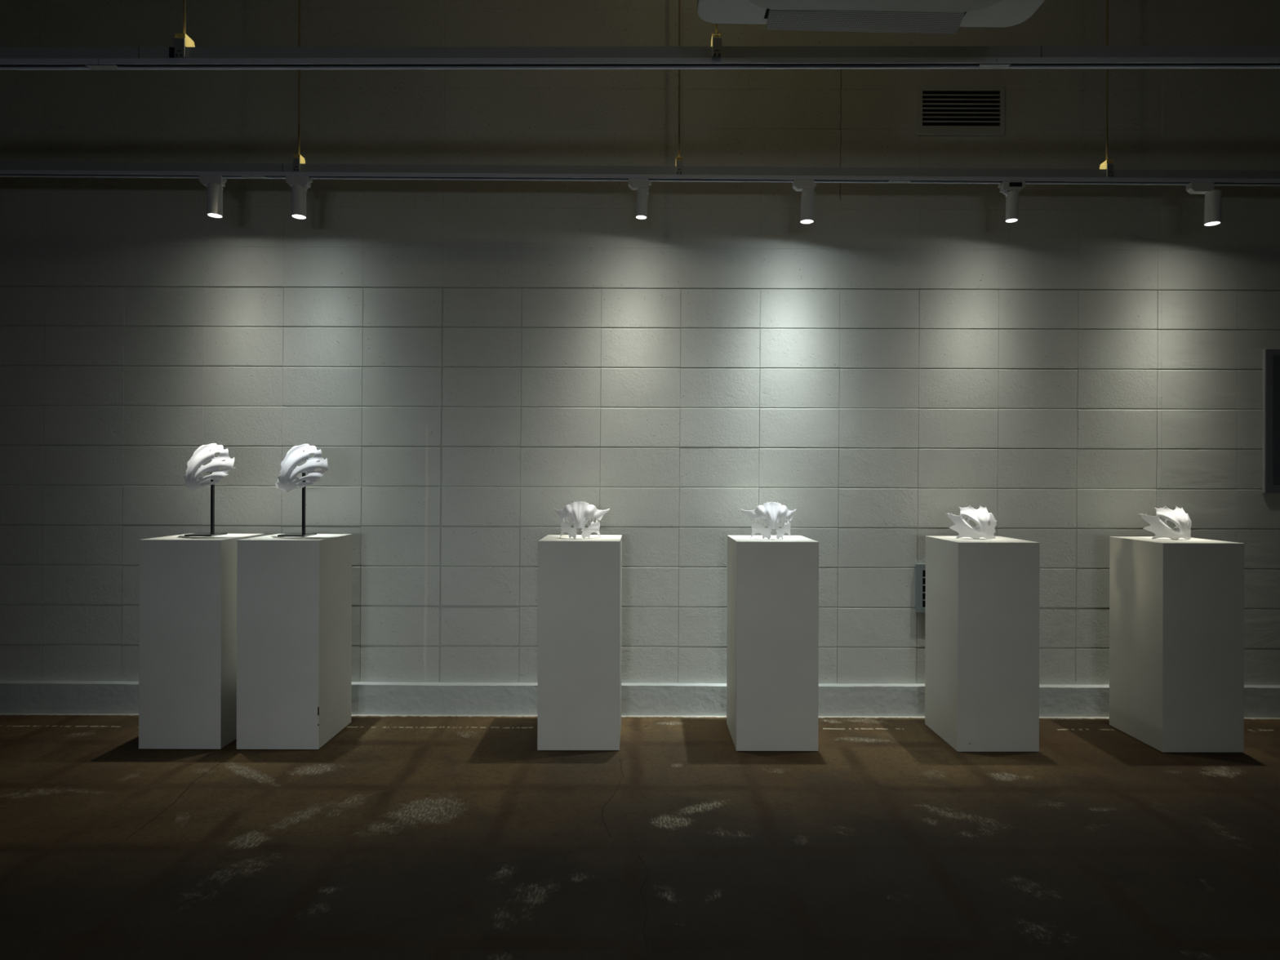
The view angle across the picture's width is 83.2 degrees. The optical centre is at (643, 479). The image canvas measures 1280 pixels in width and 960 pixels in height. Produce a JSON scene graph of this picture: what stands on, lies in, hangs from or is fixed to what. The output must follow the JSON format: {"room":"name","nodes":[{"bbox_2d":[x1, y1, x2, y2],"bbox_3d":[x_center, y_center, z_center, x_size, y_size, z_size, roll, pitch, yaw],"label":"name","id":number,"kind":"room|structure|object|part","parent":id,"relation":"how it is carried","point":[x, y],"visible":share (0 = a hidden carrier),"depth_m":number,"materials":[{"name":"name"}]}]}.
{"room":"museum","nodes":[
{"label":"museum","id":0,"kind":"room"},
{"bbox_2d":[0,0,1279,684],"bbox_3d":[0.003,-0.923,3.726,9.300,4.200,0.208,0,0,0],"label":"wall","id":1,"kind":"structure","parent":0,"point":[468,362],"depth_m":3.62,"materials":[{"name":"white paint"}]},
{"bbox_2d":[0,680,1279,717],"bbox_3d":[-0.004,1.100,3.606,9.200,0.153,0.045,0,0,0],"label":"baseboard","id":2,"kind":"structure","parent":1,"relation":"attached to","point":[891,700],"depth_m":3.59,"materials":[{"name":"paint"}]},
{"bbox_2d":[915,563,925,612],"bbox_3d":[1.587,0.547,3.615,0.440,0.243,0.018,0,0,0],"label":"air vent","id":3,"kind":"object","parent":1,"relation":"in","point":[920,569],"visible":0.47,"depth_m":3.60,"materials":[{"name":"grey metal"}]},
{"bbox_2d":[916,85,1004,134],"bbox_3d":[1.594,-1.852,3.618,0.439,0.242,0.012,0,0,0],"label":"air vent","id":4,"kind":"object","parent":1,"relation":"in","point":[940,109],"visible":1,"depth_m":3.61,"materials":[{"name":"metal"}]},
{"bbox_2d":[1262,349,1279,493],"bbox_3d":[3.382,-0.291,3.614,0.540,0.720,0.018,0,0,0],"label":"electrical panel","id":5,"kind":"object","parent":1,"relation":"attached to","point":[1271,357],"visible":1,"depth_m":3.61,"materials":[{"name":"paint"}]},
{"bbox_3d":[3.382,-0.292,3.608,0.455,0.646,0.004,0,0,0],"label":"door","id":6,"kind":"part","parent":5,"relation":"part of","materials":[{"name":"paint"}]},
{"bbox_2d":[0,713,1279,959],"bbox_3d":[-0.004,1.276,-0.288,9.600,0.201,8.224,0,0,0],"label":"floor","id":7,"kind":"structure","parent":0,"point":[397,837],"depth_m":2.30,"materials":[{"name":"brown concrete"}]},
{"bbox_2d":[138,533,263,749],"bbox_3d":[-2.006,0.715,3.293,0.356,0.906,0.352,0,0,0],"label":"pedestal","id":8,"kind":"object","parent":7,"relation":"on","point":[188,588],"visible":0.84,"depth_m":3.12,"materials":[{"name":"white paint"}]},
{"bbox_2d":[184,471,227,536],"bbox_3d":[-2.034,0.109,3.353,0.122,0.305,0.130,0,0,0],"label":"stand","id":9,"kind":"object","parent":8,"relation":"on","point":[211,533],"visible":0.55,"depth_m":3.35,"materials":[{"name":"black metal"}]},
{"bbox_3d":[-2.035,0.258,3.353,0.122,0.008,0.130,0,0,0],"label":"plate","id":10,"kind":"part","parent":9,"relation":"part of","materials":[{"name":"black metal"}]},
{"bbox_2d":[183,443,235,491],"bbox_3d":[-1.996,-0.053,3.272,0.303,0.224,0.130,0,0,16],"label":"sculpture","id":11,"kind":"object","parent":9,"relation":"on","point":[202,454],"visible":1,"depth_m":3.23,"materials":[{"name":"white plastic"}]},
{"bbox_3d":[-2.007,0.105,3.356,0.012,0.297,0.012,0,0,0],"label":"rod","id":12,"kind":"part","parent":9,"relation":"part of","materials":[{"name":"black metal"}]},
{"bbox_2d":[236,533,351,749],"bbox_3d":[-1.582,0.717,3.293,0.356,0.906,0.353,0,0,0],"label":"pedestal","id":13,"kind":"object","parent":7,"relation":"on","point":[294,594],"visible":0.98,"depth_m":3.12,"materials":[{"name":"white paint"}]},
{"bbox_2d":[277,472,316,537],"bbox_3d":[-1.609,0.111,3.353,0.122,0.305,0.130,0,0,0],"label":"stand","id":14,"kind":"object","parent":13,"relation":"on","point":[303,534],"visible":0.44,"depth_m":3.35,"materials":[{"name":"black metal"}]},
{"bbox_3d":[-1.610,0.259,3.353,0.122,0.008,0.130,0,0,0],"label":"plate","id":15,"kind":"part","parent":14,"relation":"part of","materials":[{"name":"black metal"}]},
{"bbox_2d":[275,444,329,492],"bbox_3d":[-1.570,-0.050,3.268,0.303,0.224,0.130,0,0,14],"label":"sculpture","id":16,"kind":"object","parent":14,"relation":"on","point":[296,455],"visible":1,"depth_m":3.23,"materials":[{"name":"white plastic"}]},
{"bbox_3d":[-1.583,0.107,3.356,0.012,0.297,0.012,0,0,0],"label":"rod","id":17,"kind":"part","parent":14,"relation":"part of","materials":[{"name":"black metal"}]},
{"bbox_2d":[537,534,622,750],"bbox_3d":[-0.281,0.721,3.293,0.356,0.906,0.352,0,0,-1],"label":"pedestal","id":18,"kind":"object","parent":7,"relation":"on","point":[580,580],"visible":0.97,"depth_m":3.12,"materials":[{"name":"white paint"}]},
{"bbox_2d":[554,501,609,538],"bbox_3d":[-0.288,0.183,3.290,0.260,0.169,0.152,0,0,0],"label":"sculpture","id":19,"kind":"object","parent":18,"relation":"on","point":[579,511],"visible":1,"depth_m":3.25,"materials":[{"name":"white plastic"}]},
{"bbox_2d":[726,535,818,751],"bbox_3d":[0.580,0.724,3.293,0.356,0.906,0.352,0,0,0],"label":"pedestal","id":20,"kind":"object","parent":7,"relation":"on","point":[772,620],"visible":0.98,"depth_m":3.12,"materials":[{"name":"white paint"}]},
{"bbox_2d":[740,502,795,538],"bbox_3d":[0.582,0.186,3.290,0.260,0.169,0.152,0,0,0],"label":"sculpture","id":21,"kind":"object","parent":20,"relation":"on","point":[772,512],"visible":1,"depth_m":3.25,"materials":[{"name":"white plastic"}]},
{"bbox_2d":[924,536,1039,751],"bbox_3d":[1.535,0.727,3.293,0.356,0.906,0.352,0,0,-1],"label":"pedestal","id":22,"kind":"object","parent":7,"relation":"on","point":[982,608],"visible":0.98,"depth_m":3.12,"materials":[{"name":"white paint"}]},
{"bbox_2d":[945,505,996,539],"bbox_3d":[1.544,0.196,3.335,0.229,0.156,0.147,0,0,-13],"label":"sculpture","id":23,"kind":"object","parent":22,"relation":"on","point":[980,516],"visible":1,"depth_m":3.29,"materials":[{"name":"white plastic"}]},
{"bbox_2d":[1109,536,1244,752],"bbox_3d":[2.421,0.730,3.293,0.356,0.906,0.352,0,0,-1],"label":"pedestal","id":24,"kind":"object","parent":7,"relation":"on","point":[1176,606],"visible":0.91,"depth_m":3.12,"materials":[{"name":"white paint"}]},
{"bbox_2d":[1138,505,1191,540],"bbox_3d":[2.447,0.199,3.335,0.229,0.156,0.147,0,0,-13],"label":"sculpture","id":25,"kind":"object","parent":24,"relation":"on","point":[1182,521],"visible":1,"depth_m":3.29,"materials":[{"name":"white plastic"}]},
{"bbox_3d":[0.010,-3.123,-0.288,9.600,0.200,8.224,0,0,0],"label":"ceiling","id":26,"kind":"structure","parent":0,"visible":0},
{"bbox_2d":[174,0,195,57],"bbox_3d":[-1.542,-2.217,2.425,0.034,1.623,0.058,0,0,0],"label":"hanger","id":27,"kind":"object","parent":26,"relation":"hanging from","point":[182,41],"visible":0.99,"depth_m":2.40,"materials":[{"name":"metal"}]},
{"bbox_3d":[-1.545,-1.437,2.400,0.034,0.063,0.003,0,0,0],"label":"plate","id":28,"kind":"part","parent":27,"relation":"part of","materials":[{"name":"metal"}]},
{"bbox_3d":[-1.542,-2.249,2.424,0.008,1.558,0.008,0,0,0],"label":"threaded rod","id":29,"kind":"part","parent":27,"relation":"part of","materials":[{"name":"metal"}]},
{"bbox_2d":[0,45,1279,70],"bbox_3d":[-0.012,-1.415,2.421,6.071,0.060,0.038,0,0,0],"label":"track","id":30,"kind":"object","parent":27,"relation":"hanging from","point":[951,57],"visible":1,"depth_m":2.40,"materials":[{"name":"grey metal"}]},
{"bbox_3d":[-1.819,-1.385,2.423,0.104,0.003,0.022,0,0,0],"label":"joint plate","id":31,"kind":"part","parent":30,"relation":"part of","materials":[{"name":"grey metal"}]},
{"bbox_3d":[-1.572,-1.423,2.403,0.020,0.034,0.004,0,0,0],"label":"splice plate","id":32,"kind":"part","parent":30,"relation":"part of","materials":[{"name":"black metal"}]},
{"bbox_3d":[-0.012,-1.397,2.422,6.071,0.018,0.036,0,0,0],"label":"rail","id":33,"kind":"part","parent":30,"relation":"part of","materials":[{"name":"grey metal"}]},
{"bbox_3d":[1.180,-1.388,2.423,0.104,0.003,0.022,0,0,0],"label":"joint plate","id":34,"kind":"part","parent":30,"relation":"part of","materials":[{"name":"grey metal"}]},
{"bbox_2d":[293,0,305,171],"bbox_3d":[-1.599,-2.225,3.350,0.030,1.608,0.058,0,0,0],"label":"hanger","id":35,"kind":"object","parent":26,"relation":"hanging from","point":[298,158],"visible":0.98,"depth_m":3.35,"materials":[{"name":"metal"}]},
{"bbox_3d":[-1.601,-1.452,3.325,0.030,0.061,0.003,0,0,0],"label":"plate","id":36,"kind":"part","parent":35,"relation":"part of","materials":[{"name":"metal"}]},
{"bbox_3d":[-1.598,-2.256,3.349,0.008,1.544,0.008,0,0,0],"label":"threaded rod","id":37,"kind":"part","parent":35,"relation":"part of","materials":[{"name":"metal"}]},
{"bbox_2d":[675,0,682,173],"bbox_3d":[0.168,-2.216,3.350,0.030,1.614,0.058,0,0,0],"label":"hanger","id":38,"kind":"object","parent":26,"relation":"hanging from","point":[678,159],"visible":0.99,"depth_m":3.35,"materials":[{"name":"metal"}]},
{"bbox_2d":[0,161,1279,186],"bbox_3d":[-0.016,-1.418,3.347,7.715,0.060,0.036,0,0,0],"label":"track","id":39,"kind":"object","parent":38,"relation":"hanging from","point":[7,169],"visible":0.99,"depth_m":3.33,"materials":[{"name":"grey metal"}]},
{"bbox_2d":[199,175,226,217],"bbox_3d":[-1.997,-1.314,3.346,0.116,0.181,0.064,0,0,0],"label":"track spotlight","id":40,"kind":"object","parent":39,"relation":"hanging from","point":[215,184],"visible":1,"depth_m":3.33,"materials":[{"name":"white paint"}]},
{"bbox_3d":[-1.810,-1.403,3.348,0.104,0.003,0.022,0,0,0],"label":"joint plate","id":41,"kind":"part","parent":39,"relation":"part of","materials":[{"name":"grey metal"}]},
{"bbox_2d":[285,176,312,218],"bbox_3d":[-1.597,-1.310,3.346,0.116,0.184,0.064,0,0,0],"label":"track spotlight","id":42,"kind":"object","parent":39,"relation":"hanging from","point":[300,185],"visible":1,"depth_m":3.33,"materials":[{"name":"white paint"}]},
{"bbox_3d":[-1.569,-1.349,3.347,0.033,0.030,0.025,0,0,0],"label":"swivel arm","id":43,"kind":"part","parent":42,"relation":"part of","materials":[{"name":"white paint"}]},
{"bbox_2d":[628,178,651,219],"bbox_3d":[-0.017,-1.303,3.346,0.107,0.176,0.053,0,0,0],"label":"track spotlight","id":44,"kind":"object","parent":39,"relation":"hanging from","point":[641,185],"visible":1,"depth_m":3.33,"materials":[{"name":"white paint"}]},
{"bbox_3d":[-0.016,-1.400,3.347,7.715,0.018,0.036,0,0,0],"label":"rail","id":45,"kind":"part","parent":39,"relation":"part of","materials":[{"name":"grey metal"}]},
{"bbox_2d":[792,179,816,223],"bbox_3d":[0.749,-1.290,3.345,0.108,0.191,0.068,0,0,0],"label":"track spotlight","id":46,"kind":"object","parent":39,"relation":"hanging from","point":[806,187],"visible":1,"depth_m":3.33,"materials":[{"name":"white paint"}]},
{"bbox_3d":[1.190,-1.381,3.348,0.104,0.003,0.022,0,0,0],"label":"joint plate","id":47,"kind":"part","parent":39,"relation":"part of","materials":[{"name":"grey metal"}]},
{"bbox_2d":[998,181,1025,222],"bbox_3d":[1.708,-1.289,3.346,0.116,0.178,0.054,0,0,0],"label":"track spotlight","id":48,"kind":"object","parent":39,"relation":"hanging from","point":[1011,189],"visible":1,"depth_m":3.33,"materials":[{"name":"white paint"}]},
{"bbox_3d":[1.684,-1.326,3.347,0.040,0.031,0.025,0,0,0],"label":"swivel arm","id":49,"kind":"part","parent":48,"relation":"part of","materials":[{"name":"white paint"}]},
{"bbox_2d":[1186,182,1222,226],"bbox_3d":[2.606,-1.279,3.346,0.148,0.187,0.064,0,0,0],"label":"track spotlight","id":50,"kind":"object","parent":39,"relation":"hanging from","point":[1213,198],"visible":1,"depth_m":3.33,"materials":[{"name":"white paint"}]},
{"bbox_3d":[0.166,-1.439,3.325,0.030,0.061,0.003,0,0,0],"label":"plate","id":51,"kind":"part","parent":38,"relation":"part of","materials":[{"name":"metal"}]},
{"bbox_3d":[0.168,-2.247,3.349,0.008,1.551,0.008,0,0,0],"label":"threaded rod","id":52,"kind":"part","parent":38,"relation":"part of","materials":[{"name":"metal"}]},
{"bbox_2d":[711,23,721,56],"bbox_3d":[0.248,-2.215,2.425,0.031,1.615,0.058,0,0,0],"label":"hanger","id":53,"kind":"object","parent":26,"relation":"hanging from","point":[716,41],"visible":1,"depth_m":2.40,"materials":[{"name":"metal"}]},
{"bbox_3d":[0.248,-2.248,2.424,0.008,1.550,0.008,0,0,0],"label":"threaded rod","id":54,"kind":"part","parent":53,"relation":"part of","materials":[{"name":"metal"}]},
{"bbox_3d":[0.245,-1.439,2.400,0.031,0.063,0.003,0,0,0],"label":"plate","id":55,"kind":"part","parent":53,"relation":"part of","materials":[{"name":"metal"}]},
{"bbox_2d":[697,0,1044,34],"bbox_3d":[0.646,-2.163,1.641,0.965,1.716,0.965,0,0,-1],"label":"air conditioner","id":56,"kind":"object","parent":26,"relation":"hanging from","point":[910,16],"visible":1,"depth_m":2.06,"materials":[{"name":"plastic"}]},
{"bbox_2d":[764,8,967,18],"bbox_3d":[0.637,-1.337,2.070,0.574,0.002,0.053,0,0,-1],"label":"vent","id":57,"kind":"object","parent":56,"relation":"attached to","point":[769,13],"depth_m":2.05,"materials":[{"name":"grey metal"}]},
{"bbox_2d":[748,0,1002,12],"bbox_3d":[0.644,-1.333,1.641,0.745,0.011,0.800,0,0,-1],"label":"grille","id":58,"kind":"object","parent":56,"relation":"attached to","point":[773,6],"depth_m":2.02,"materials":[{"name":"plastic"}]},
{"bbox_2d":[1099,0,1113,177],"bbox_3d":[2.156,-2.205,3.350,0.030,1.621,0.058,0,0,0],"label":"hanger","id":59,"kind":"object","parent":26,"relation":"hanging from","point":[1108,164],"visible":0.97,"depth_m":3.35,"materials":[{"name":"metal"}]},
{"bbox_3d":[2.156,-2.237,3.349,0.008,1.558,0.008,0,0,0],"label":"threaded rod","id":60,"kind":"part","parent":59,"relation":"part of","materials":[{"name":"metal"}]},
{"bbox_3d":[2.154,-1.425,3.325,0.030,0.061,0.003,0,0,0],"label":"plate","id":61,"kind":"part","parent":59,"relation":"part of","materials":[{"name":"metal"}]}
]}

